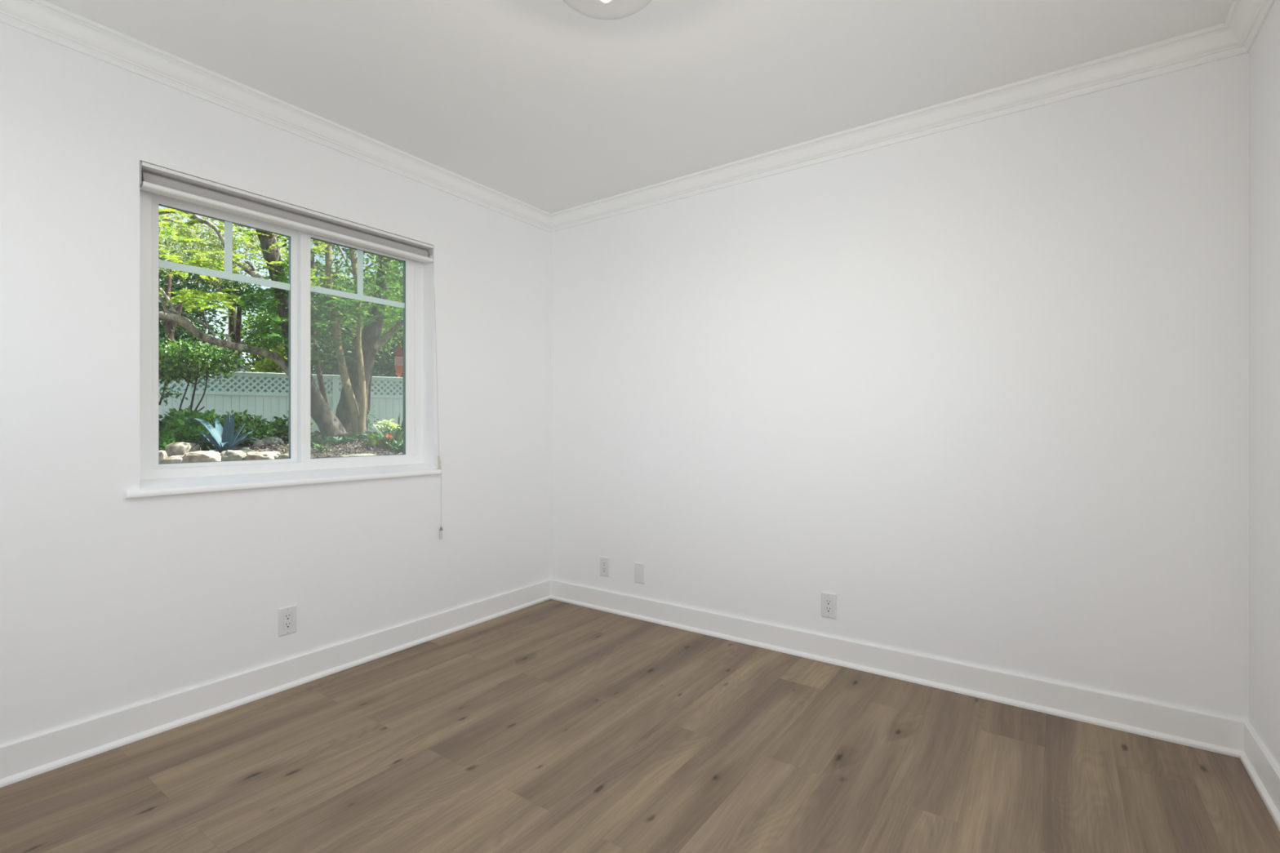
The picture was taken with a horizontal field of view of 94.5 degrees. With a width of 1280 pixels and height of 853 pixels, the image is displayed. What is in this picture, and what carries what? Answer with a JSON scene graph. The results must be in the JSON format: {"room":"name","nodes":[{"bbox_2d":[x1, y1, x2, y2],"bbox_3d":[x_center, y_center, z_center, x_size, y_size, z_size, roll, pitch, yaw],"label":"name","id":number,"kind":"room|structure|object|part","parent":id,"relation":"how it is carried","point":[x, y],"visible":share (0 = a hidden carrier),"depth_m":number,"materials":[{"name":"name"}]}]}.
{"room":"empty bedroom","nodes":[
{"label":"empty bedroom","id":0,"kind":"room"},
{"bbox_2d":[0,22,550,746],"bbox_3d":[-1.543,-0.275,2.512,0.160,2.770,3.480,0,0,35],"label":"wall","id":1,"kind":"structure","parent":0,"point":[109,602],"depth_m":2.16,"materials":[{"name":"paint"}]},
{"bbox_2d":[0,579,551,787],"bbox_3d":[-1.467,1.032,2.458,0.027,0.116,3.160,0,0,35],"label":"baseboard","id":2,"kind":"structure","parent":1,"relation":"attached to","point":[35,755],"depth_m":2.28,"materials":[{"name":"white paint"}]},
{"bbox_2d":[0,0,551,231],"bbox_3d":[-1.449,-1.272,2.446,0.070,0.086,3.160,0,0,35],"label":"trim","id":3,"kind":"structure","parent":1,"relation":"attached to","point":[42,19],"depth_m":2.28,"materials":[{"name":"white paint"}]},
{"bbox_2d":[139,184,423,479],"bbox_3d":[-1.509,-0.361,2.634,0.080,1.193,1.198,0,0,35],"label":"window","id":4,"kind":"structure","parent":1,"relation":"in","point":[299,286],"depth_m":2.61,"materials":[{"name":"white plastic"}]},
{"bbox_3d":[-1.682,-0.365,2.417,0.022,1.060,0.536,0,0,35],"label":"fixed sash","id":5,"kind":"part","parent":4,"relation":"part of","materials":[{"name":"clear glass"}]},
{"bbox_2d":[139,161,442,539],"bbox_3d":[-1.417,-0.170,2.596,0.099,1.518,1.237,0,0,35],"label":"roller blind","id":6,"kind":"object","parent":4,"relation":"attached to","point":[153,179],"visible":0.95,"depth_m":2.45,"materials":[{"name":"white fabric"}]},
{"bbox_3d":[-1.054,-0.372,3.058,0.034,1.083,0.006,0,0,-18],"label":"pull cord","id":7,"kind":"part","parent":6,"relation":"part of","materials":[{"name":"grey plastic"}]},
{"bbox_3d":[-1.035,0.346,3.069,0.010,0.363,0.004,0,0,-21],"label":"cord","id":8,"kind":"part","parent":6,"relation":"part of","materials":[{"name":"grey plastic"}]},
{"bbox_3d":[-1.343,-0.357,2.846,0.028,1.076,0.566,0,0,35],"label":"sliding sash","id":9,"kind":"part","parent":4,"relation":"part of","materials":[{"name":"clear glass"}]},
{"bbox_2d":[124,463,441,498],"bbox_3d":[-1.437,0.223,2.575,0.106,0.053,1.267,0,0,35],"label":"trim","id":10,"kind":"structure","parent":1,"relation":"attached to","point":[166,486],"depth_m":2.42,"materials":[{"name":"white paint"}]},
{"bbox_2d":[139,152,434,245],"bbox_3d":[-1.429,-0.945,2.578,0.051,0.026,1.198,0,0,35],"label":"trim","id":11,"kind":"structure","parent":1,"relation":"attached to","point":[146,158],"depth_m":2.43,"materials":[{"name":"white paint"}]},
{"bbox_2d":[278,604,296,636],"bbox_3d":[-1.471,0.813,2.469,0.007,0.116,0.071,0,0,35],"label":"wall outlet","id":12,"kind":"object","parent":1,"relation":"attached to","point":[286,615],"visible":1,"depth_m":2.46,"materials":[{"name":"white plastic"}]},
{"bbox_2d":[283,611,292,630],"bbox_3d":[-1.469,0.813,2.467,0.002,0.067,0.034,0,0,35],"label":"receptacle","id":13,"kind":"object","parent":12,"relation":"attached to","point":[287,615],"depth_m":2.47,"materials":[{"name":"white plastic"}]},
{"bbox_2d":[44,0,1233,213],"bbox_3d":[-0.191,-1.375,1.561,3.146,0.120,3.160,0,0,35],"label":"ceiling","id":14,"kind":"structure","parent":0,"point":[549,106],"depth_m":2.12,"materials":[{"name":"white paint"}]},
{"bbox_2d":[562,0,652,19],"bbox_3d":[-0.088,-1.202,1.520,0.324,0.226,0.324,0,0,35],"label":"ceiling lamp","id":15,"kind":"object","parent":14,"relation":"attached to","point":[602,1],"visible":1,"depth_m":1.60,"materials":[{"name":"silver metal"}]},
{"bbox_3d":[-0.088,-1.148,1.520,0.060,0.110,0.060,0,0,35],"label":"bulb","id":16,"kind":"part","parent":15,"relation":"part of","materials":[{"name":"white glass"}]},
{"bbox_2d":[0,599,1279,852],"bbox_3d":[-0.191,1.091,1.561,3.146,0.003,3.160,0,0,35],"label":"floor","id":17,"kind":"structure","parent":0,"point":[550,726],"depth_m":1.88,"materials":[{"name":"brown wood"}]},
{"bbox_2d":[550,53,1248,721],"bbox_3d":[0.830,-0.275,2.872,3.306,2.770,0.160,0,0,35],"label":"wall","id":18,"kind":"structure","parent":0,"point":[981,388],"depth_m":2.45,"materials":[{"name":"paint"}]},
{"bbox_2d":[600,555,609,577],"bbox_3d":[-0.210,0.833,3.501,0.071,0.116,0.007,0,0,35],"label":"wall outlet","id":19,"kind":"object","parent":18,"relation":"attached to","point":[604,561],"visible":1,"depth_m":3.50,"materials":[{"name":"white plastic"}]},
{"bbox_2d":[601,560,606,573],"bbox_3d":[-0.211,0.833,3.499,0.034,0.067,0.002,0,0,35],"label":"receptacle","id":20,"kind":"object","parent":19,"relation":"attached to","point":[603,562],"depth_m":3.50,"materials":[{"name":"white plastic"}]},
{"bbox_2d":[634,562,644,584],"bbox_3d":[-0.003,0.836,3.356,0.071,0.116,0.007,0,0,35],"label":"blank wall plate","id":21,"kind":"object","parent":18,"relation":"attached to","point":[639,568],"visible":1,"depth_m":3.35,"materials":[{"name":"white plastic"}]},
{"bbox_2d":[821,591,836,619],"bbox_3d":[0.874,0.832,2.738,0.071,0.116,0.007,0,0,35],"label":"wall outlet","id":22,"kind":"object","parent":18,"relation":"attached to","point":[828,601],"visible":1,"depth_m":2.73,"materials":[{"name":"white plastic"}]},
{"bbox_2d":[824,597,831,613],"bbox_3d":[0.872,0.832,2.736,0.034,0.067,0.002,0,0,35],"label":"receptacle","id":23,"kind":"object","parent":22,"relation":"attached to","point":[828,601],"depth_m":2.74,"materials":[{"name":"white plastic"}]},
{"bbox_2d":[551,579,1246,757],"bbox_3d":[0.710,1.032,2.842,3.146,0.116,0.027,0,0,35],"label":"baseboard","id":24,"kind":"structure","parent":18,"relation":"attached to","point":[1221,735],"depth_m":2.44,"materials":[{"name":"white paint"}]},
{"bbox_2d":[550,22,1248,232],"bbox_3d":[0.698,-1.272,2.824,3.146,0.086,0.070,0,0,35],"label":"trim","id":25,"kind":"structure","parent":18,"relation":"attached to","point":[1219,42],"depth_m":2.43,"materials":[{"name":"white paint"}]},
{"bbox_2d":[1248,0,1279,768],"bbox_3d":[1.114,-0.275,0.544,0.160,2.770,3.320,0,0,35],"label":"wall","id":26,"kind":"structure","parent":0,"point":[1264,52],"depth_m":1.80,"materials":[{"name":"paint"}]},
{"bbox_2d":[1224,0,1275,52],"bbox_3d":[1.066,-1.272,0.675,0.070,0.086,3.160,0,0,35],"label":"trim","id":27,"kind":"structure","parent":26,"relation":"attached to","point":[1246,19],"depth_m":1.84,"materials":[{"name":"white paint"}]},
{"bbox_2d":[1239,721,1279,831],"bbox_3d":[1.084,1.032,0.663,0.027,0.116,3.160,0,0,35],"label":"baseboard","id":28,"kind":"structure","parent":26,"relation":"attached to","point":[1260,766],"depth_m":1.76,"materials":[{"name":"white paint"}]},
{"label":"outside","id":29,"kind":"structure","parent":0,"visible":0},
{"bbox_2d":[158,431,403,457],"bbox_3d":[-7.342,0.443,13.419,21.800,0.693,24.000,0,0,35],"label":"ground","id":30,"kind":"structure","parent":29,"point":[240,446],"depth_m":7.53,"materials":[{"name":"soil"}]},
{"bbox_2d":[158,450,168,463],"bbox_3d":[-5.438,0.395,6.698,0.149,0.237,0.110,0,0,0],"label":"rock","id":31,"kind":"object","parent":30,"relation":"on","point":[162,455],"visible":0.25,"depth_m":6.67,"materials":[{"name":"beige stone"}]},
{"bbox_2d":[158,435,182,450],"bbox_3d":[-5.781,0.234,7.204,0.426,0.276,0.416,0,0,-5],"label":"leafy plant","id":32,"kind":"object","parent":30,"relation":"on","point":[162,443],"visible":0.43,"depth_m":7.15,"materials":[{"name":"green plant"}]},
{"bbox_2d":[163,274,182,347],"bbox_3d":[-9.153,-1.614,11.608,0.376,2.701,0.145,0,0,-5],"label":"forked tree","id":33,"kind":"object","parent":30,"relation":"on","point":[169,325],"visible":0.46,"depth_m":11.56,"materials":[{"name":"brown plant"}]},
{"bbox_2d":[160,455,185,463],"bbox_3d":[-5.107,0.415,6.555,0.292,0.176,0.213,0,0,0],"label":"rock","id":34,"kind":"object","parent":30,"relation":"on","point":[173,459],"visible":0.4,"depth_m":6.46,"materials":[{"name":"beige stone"}]},
{"bbox_2d":[158,408,199,443],"bbox_3d":[-6.306,0.059,8.099,0.800,0.600,0.983,0,0,35],"label":"shrub","id":35,"kind":"object","parent":30,"relation":"on","point":[162,424],"visible":0.06,"depth_m":7.89,"materials":[{"name":"green plant"}]},
{"bbox_2d":[164,441,200,457],"bbox_3d":[-5.491,0.307,7.101,0.356,0.234,0.271,0,0,0],"label":"rock","id":36,"kind":"object","parent":30,"relation":"on","point":[181,448],"visible":0.51,"depth_m":7.00,"materials":[{"name":"beige stone"}]},
{"bbox_2d":[158,405,215,444],"bbox_3d":[-5.920,0.042,7.678,0.913,0.649,0.807,0,0,16],"label":"leaf plant","id":37,"kind":"object","parent":30,"relation":"on","point":[180,431],"visible":0.66,"depth_m":7.48,"materials":[{"name":"green plant"}]},
{"bbox_2d":[179,450,221,462],"bbox_3d":[-4.886,0.397,6.602,0.457,0.235,0.300,0,0,0],"label":"rock","id":38,"kind":"object","parent":30,"relation":"on","point":[200,455],"visible":0.58,"depth_m":6.49,"materials":[{"name":"beige stone"}]},
{"bbox_2d":[185,429,216,451],"bbox_3d":[-5.577,0.223,7.545,0.675,0.378,0.566,0,0,35],"label":"ground cover","id":39,"kind":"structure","parent":30,"relation":"on","point":[205,446],"depth_m":7.42,"materials":[{"name":"green plant"}]},
{"bbox_2d":[158,241,248,370],"bbox_3d":[-10.661,-1.692,12.755,4.123,4.372,3.067,0,0,19],"label":"evergreen tree","id":40,"kind":"object","parent":30,"relation":"on","point":[180,331],"visible":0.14,"depth_m":12.52,"materials":[{"name":"green plant"}]},
{"bbox_2d":[158,331,252,412],"bbox_3d":[-6.431,-0.704,8.399,1.506,1.276,1.213,0,0,13],"label":"shrub","id":41,"kind":"object","parent":30,"relation":"on","point":[178,362],"visible":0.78,"depth_m":8.32,"materials":[{"name":"green plant"}]},
{"bbox_3d":[-6.782,-0.544,8.400,0.112,0.501,0.024,0,0,1],"label":"stem","id":42,"kind":"part","parent":41,"relation":"part of","materials":[{"name":"brown plant"}]},
{"bbox_3d":[-6.469,-0.444,8.401,0.205,0.652,0.023,0,0,-1],"label":"stem","id":43,"kind":"part","parent":41,"relation":"part of","materials":[{"name":"brown plant"}]},
{"bbox_3d":[-6.445,-0.672,8.402,0.276,0.186,0.022,0,0,1],"label":"stem","id":44,"kind":"part","parent":41,"relation":"part of","materials":[{"name":"brown plant"}]},
{"bbox_3d":[-6.336,-0.440,8.398,0.158,0.749,0.029,0,0,2],"label":"stem","id":45,"kind":"part","parent":41,"relation":"part of","materials":[{"name":"brown plant"}]},
{"bbox_3d":[-6.264,-0.437,8.399,0.240,0.645,0.023,0,0,0],"label":"stem","id":46,"kind":"part","parent":41,"relation":"part of","materials":[{"name":"brown plant"}]},
{"bbox_2d":[195,408,226,427],"bbox_3d":[-6.023,0.015,8.313,0.707,0.522,0.674,0,0,12],"label":"leafy bush","id":47,"kind":"object","parent":30,"relation":"on","point":[211,417],"visible":0.2,"depth_m":8.25,"materials":[{"name":"green plant"}]},
{"bbox_2d":[185,412,260,453],"bbox_3d":[-5.068,0.102,7.213,1.030,0.546,0.662,0,0,35],"label":"agave","id":48,"kind":"object","parent":30,"relation":"on","point":[223,439],"visible":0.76,"depth_m":7.17,"materials":[{"name":"teal plant"}]},
{"bbox_2d":[158,207,288,293],"bbox_3d":[-10.703,-2.496,13.516,6.125,6.056,3.359,0,0,4],"label":"tree","id":49,"kind":"object","parent":30,"relation":"on","point":[203,248],"visible":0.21,"depth_m":13.14,"materials":[{"name":"green plant"}]},
{"bbox_2d":[227,238,237,371],"bbox_3d":[-10.292,-2.243,14.954,0.229,5.074,0.311,0,0,-30],"label":"utility pole","id":50,"kind":"object","parent":30,"relation":"on","point":[231,328],"visible":0.09,"depth_m":14.92,"materials":[{"name":"brown wood"}]},
{"bbox_2d":[220,449,247,461],"bbox_3d":[-4.595,0.388,6.694,0.268,0.231,0.196,0,0,0],"label":"rock","id":51,"kind":"object","parent":30,"relation":"on","point":[229,455],"visible":0.52,"depth_m":6.63,"materials":[{"name":"beige stone"}]},
{"bbox_2d":[204,270,271,371],"bbox_3d":[-10.076,-1.653,14.676,2.265,4.349,1.408,0,0,35],"label":"tree","id":52,"kind":"object","parent":30,"relation":"on","point":[249,290],"visible":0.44,"depth_m":14.36,"materials":[{"name":"green plant"}]},
{"bbox_2d":[204,409,279,446],"bbox_3d":[-5.455,0.038,8.033,1.052,0.528,0.818,0,0,35],"label":"leafy bush","id":53,"kind":"object","parent":30,"relation":"on","point":[260,431],"visible":0.63,"depth_m":7.94,"materials":[{"name":"green plant"}]},
{"bbox_2d":[226,347,257,372],"bbox_3d":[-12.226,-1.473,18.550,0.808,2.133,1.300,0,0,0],"label":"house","id":54,"kind":"structure","parent":30,"relation":"on","point":[244,355],"depth_m":18.00,"materials":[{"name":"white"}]},
{"bbox_2d":[253,440,264,447],"bbox_3d":[-4.963,0.258,7.701,0.123,0.154,0.089,0,0,0],"label":"rock","id":55,"kind":"object","parent":30,"relation":"on","point":[257,442],"visible":0.56,"depth_m":7.67,"materials":[{"name":"grey stone"}]},
{"bbox_2d":[244,451,280,460],"bbox_3d":[-4.302,0.390,6.747,0.379,0.203,0.266,0,0,0],"label":"rock","id":56,"kind":"object","parent":30,"relation":"on","point":[251,455],"visible":0.52,"depth_m":6.64,"materials":[{"name":"beige stone"}]},
{"bbox_2d":[215,295,325,373],"bbox_3d":[-9.671,-1.547,15.699,2.604,4.104,2.329,0,0,-38],"label":"sunlit tree","id":57,"kind":"object","parent":30,"relation":"on","point":[246,322],"visible":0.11,"depth_m":15.22,"materials":[{"name":"green plant"}]},
{"bbox_2d":[158,222,386,377],"bbox_3d":[-13.361,-3.614,21.877,12.999,8.296,4.745,0,0,-3],"label":"tree","id":58,"kind":"object","parent":30,"relation":"on","point":[172,222],"visible":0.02,"depth_m":21.87,"materials":[{"name":"green plant"}]},
{"bbox_2d":[261,436,284,446],"bbox_3d":[-4.930,0.240,7.901,0.301,0.182,0.205,0,0,0],"label":"rock","id":59,"kind":"object","parent":30,"relation":"on","point":[270,440],"visible":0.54,"depth_m":7.83,"materials":[{"name":"grey stone"}]},
{"bbox_2d":[271,431,284,438],"bbox_3d":[-5.212,0.159,8.495,0.194,0.219,0.150,0,0,0],"label":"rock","id":60,"kind":"object","parent":30,"relation":"on","point":[282,433],"visible":0.19,"depth_m":8.47,"materials":[{"name":"grey stone"}]},
{"bbox_2d":[158,207,403,439],"bbox_3d":[-4.626,-1.696,8.009,3.644,3.926,2.145,0,0,-16],"label":"spreading tree","id":61,"kind":"object","parent":30,"relation":"on","point":[328,424],"visible":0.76,"depth_m":7.99,"materials":[{"name":"green plant"}]},
{"bbox_2d":[158,370,403,432],"bbox_3d":[-6.265,-0.212,10.048,9.891,1.365,0.175,0,0,-27],"label":"lattice fence","id":62,"kind":"object","parent":30,"relation":"on","point":[265,394],"visible":0.17,"depth_m":9.98,"materials":[{"name":"paint"}]},
{"bbox_3d":[-8.219,-0.696,9.027,2.162,0.288,0.016,0,0,-27],"label":"lattice panel","id":63,"kind":"part","parent":62,"relation":"part of","materials":[{"name":"paint"}]},
{"bbox_3d":[-7.278,-0.199,9.515,0.096,1.337,0.094,0,0,-27],"label":"post","id":64,"kind":"part","parent":62,"relation":"part of","materials":[{"name":"paint"}]},
{"bbox_3d":[-6.330,-0.696,9.988,2.162,0.288,0.016,0,0,-27],"label":"lattice panel","id":65,"kind":"part","parent":62,"relation":"part of","materials":[{"name":"paint"}]},
{"bbox_3d":[-6.257,-0.533,10.033,9.849,0.047,0.078,0,0,-27],"label":"rail","id":66,"kind":"part","parent":62,"relation":"part of","materials":[{"name":"paint"}]},
{"bbox_3d":[-6.261,-0.026,10.041,9.849,0.992,0.040,0,0,-27],"label":"board panel","id":67,"kind":"part","parent":62,"relation":"part of","materials":[{"name":"paint"}]},
{"bbox_3d":[-6.258,-0.850,10.035,9.849,0.034,0.074,0,0,-27],"label":"rail","id":68,"kind":"part","parent":62,"relation":"part of","materials":[{"name":"paint"}]},
{"bbox_3d":[-5.389,-0.199,10.477,0.096,1.337,0.094,0,0,-27],"label":"post","id":69,"kind":"part","parent":62,"relation":"part of","materials":[{"name":"paint"}]},
{"bbox_3d":[-4.619,-0.696,10.860,1.762,0.288,0.016,0,0,-27],"label":"lattice panel","id":70,"kind":"part","parent":62,"relation":"part of","materials":[{"name":"paint"}]},
{"bbox_2d":[394,345,403,377],"bbox_3d":[-4.452,-1.195,10.937,0.156,0.580,0.030,0,0,-27],"label":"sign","id":71,"kind":"object","parent":62,"relation":"on","point":[398,360],"visible":0.93,"depth_m":10.93,"materials":[{"name":"red"}]},
{"bbox_2d":[247,340,314,373],"bbox_3d":[-7.846,-0.700,13.050,1.398,2.396,1.078,0,0,-6],"label":"bush","id":72,"kind":"object","parent":30,"relation":"on","point":[267,363],"visible":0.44,"depth_m":12.84,"materials":[{"name":"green plant"}]},
{"bbox_2d":[277,453,288,458],"bbox_3d":[-4.035,0.411,6.800,0.239,0.197,0.171,0,0,0],"label":"rock","id":73,"kind":"object","parent":30,"relation":"on","point":[283,455],"visible":0.21,"depth_m":6.73,"materials":[{"name":"beige stone"}]},
{"bbox_2d":[265,409,319,438],"bbox_3d":[-5.082,0.036,8.425,0.918,0.519,0.712,0,0,26],"label":"leafy bush","id":74,"kind":"object","parent":30,"relation":"on","point":[280,424],"visible":0.45,"depth_m":8.35,"materials":[{"name":"green plant"}]},
{"bbox_2d":[249,235,367,405],"bbox_3d":[-5.230,-1.686,9.484,1.912,3.763,1.712,0,0,35],"label":"tree","id":75,"kind":"object","parent":30,"relation":"on","point":[318,370],"visible":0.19,"depth_m":9.56,"materials":[{"name":"green plant"}]},
{"bbox_2d":[253,272,383,376],"bbox_3d":[-6.996,-1.536,13.413,2.990,4.062,2.906,0,0,-32],"label":"evergreen tree","id":76,"kind":"object","parent":30,"relation":"on","point":[347,350],"visible":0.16,"depth_m":13.09,"materials":[{"name":"green plant"}]},
{"bbox_2d":[310,441,331,452],"bbox_3d":[-3.924,0.264,7.308,0.295,0.130,0.328,0,0,-26],"label":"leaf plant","id":77,"kind":"object","parent":30,"relation":"on","point":[317,446],"visible":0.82,"depth_m":7.26,"materials":[{"name":"green plant"}]},
{"bbox_2d":[310,435,335,444],"bbox_3d":[-4.332,0.197,7.921,0.556,0.132,0.564,0,0,13],"label":"plant","id":78,"kind":"object","parent":30,"relation":"on","point":[323,439],"visible":0.63,"depth_m":7.80,"materials":[{"name":"green plant"}]},
{"bbox_2d":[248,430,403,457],"bbox_3d":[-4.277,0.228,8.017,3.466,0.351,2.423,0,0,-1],"label":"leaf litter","id":79,"kind":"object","parent":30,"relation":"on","point":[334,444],"visible":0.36,"depth_m":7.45,"materials":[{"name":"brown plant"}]},
{"bbox_2d":[322,435,358,445],"bbox_3d":[-4.027,0.209,7.982,0.418,0.138,0.442,0,0,1],"label":"plant","id":80,"kind":"object","parent":30,"relation":"on","point":[341,440],"visible":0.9,"depth_m":7.92,"materials":[{"name":"green plant"}]},
{"bbox_2d":[285,246,403,316],"bbox_3d":[-7.143,-2.130,15.434,4.156,5.271,2.614,0,0,1],"label":"tree","id":81,"kind":"object","parent":30,"relation":"on","point":[375,272],"visible":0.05,"depth_m":15.23,"materials":[{"name":"green plant"}]},
{"bbox_2d":[310,240,403,434],"bbox_3d":[-4.268,-1.694,8.883,1.964,3.781,2.366,0,0,35],"label":"tree","id":82,"kind":"object","parent":30,"relation":"on","point":[357,419],"visible":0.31,"depth_m":8.67,"materials":[{"name":"beige plant"}]},
{"bbox_2d":[338,453,375,457],"bbox_3d":[-3.280,0.403,6.892,0.442,0.159,0.310,0,0,0],"label":"rock","id":83,"kind":"object","parent":30,"relation":"on","point":[351,455],"visible":0.27,"depth_m":6.85,"materials":[{"name":"beige stone"}]},
{"bbox_2d":[323,248,403,432],"bbox_3d":[-4.003,-1.772,9.879,2.285,3.963,2.737,0,0,-35],"label":"tree","id":84,"kind":"object","parent":30,"relation":"on","point":[372,339],"visible":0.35,"depth_m":9.20,"materials":[{"name":"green plant"}]},
{"bbox_2d":[328,324,403,377],"bbox_3d":[-4.558,-1.278,12.902,3.903,3.564,2.204,0,0,-1],"label":"evergreen tree","id":85,"kind":"object","parent":30,"relation":"on","point":[384,357],"visible":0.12,"depth_m":12.41,"materials":[{"name":"green plant"}]},
{"bbox_2d":[328,288,403,377],"bbox_3d":[-5.926,-1.377,13.680,2.992,3.755,2.124,0,0,30],"label":"sunlit tree","id":86,"kind":"object","parent":30,"relation":"on","point":[354,325],"visible":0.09,"depth_m":13.31,"materials":[{"name":"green plant"}]},
{"bbox_2d":[342,431,393,439],"bbox_3d":[-3.849,0.176,8.398,0.826,0.187,0.796,0,0,35],"label":"plant","id":87,"kind":"object","parent":30,"relation":"on","point":[364,435],"visible":0.43,"depth_m":8.24,"materials":[{"name":"green plant"}]},
{"bbox_2d":[367,364,379,429],"bbox_3d":[-4.380,-0.443,9.487,0.419,1.099,0.384,0,0,-5],"label":"stem","id":88,"kind":"object","parent":30,"relation":"on","point":[370,384],"visible":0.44,"depth_m":9.49,"materials":[{"name":"green plant"}]},
{"bbox_3d":[-4.351,-0.443,9.497,0.200,1.099,0.046,0,0,3],"label":"stem","id":89,"kind":"part","parent":88,"relation":"part of","materials":[{"name":"brown plant"}]},
{"bbox_2d":[363,433,385,446],"bbox_3d":[-3.417,0.180,7.808,0.443,0.176,0.475,0,0,-33],"label":"leaf plant","id":90,"kind":"object","parent":30,"relation":"on","point":[372,442],"visible":0.52,"depth_m":7.70,"materials":[{"name":"green plant"}]},
{"bbox_2d":[362,423,403,450],"bbox_3d":[-3.243,0.145,7.553,0.588,0.336,0.387,0,0,-12],"label":"clivia","id":91,"kind":"object","parent":30,"relation":"on","point":[384,446],"visible":0.75,"depth_m":7.49,"materials":[{"name":"green plant"}]},
{"bbox_2d":[373,417,401,435],"bbox_3d":[-3.399,0.078,7.922,0.409,0.361,0.348,0,0,11],"label":"plant","id":92,"kind":"object","parent":30,"relation":"on","point":[394,425],"visible":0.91,"depth_m":7.91,"materials":[{"name":"green plant"}]},
{"bbox_2d":[385,433,392,448],"bbox_3d":[-3.142,0.206,7.399,0.085,0.219,0.090,0,0,35],"label":"flower","id":93,"kind":"object","parent":30,"relation":"on","point":[389,437],"visible":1,"depth_m":7.40,"materials":[{"name":"red plant"}]},
{"bbox_2d":[381,413,403,437],"bbox_3d":[-3.507,-0.007,8.625,0.543,0.355,0.402,0,0,2],"label":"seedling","id":94,"kind":"object","parent":30,"relation":"on","point":[398,421],"visible":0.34,"depth_m":8.57,"materials":[{"name":"green plant"}]},
{"bbox_2d":[386,439,403,453],"bbox_3d":[-2.910,0.242,7.347,0.424,0.176,0.358,0,0,-21],"label":"leaf plant","id":95,"kind":"object","parent":30,"relation":"on","point":[397,447],"visible":0.36,"depth_m":7.25,"materials":[{"name":"green plant"}]}
]}

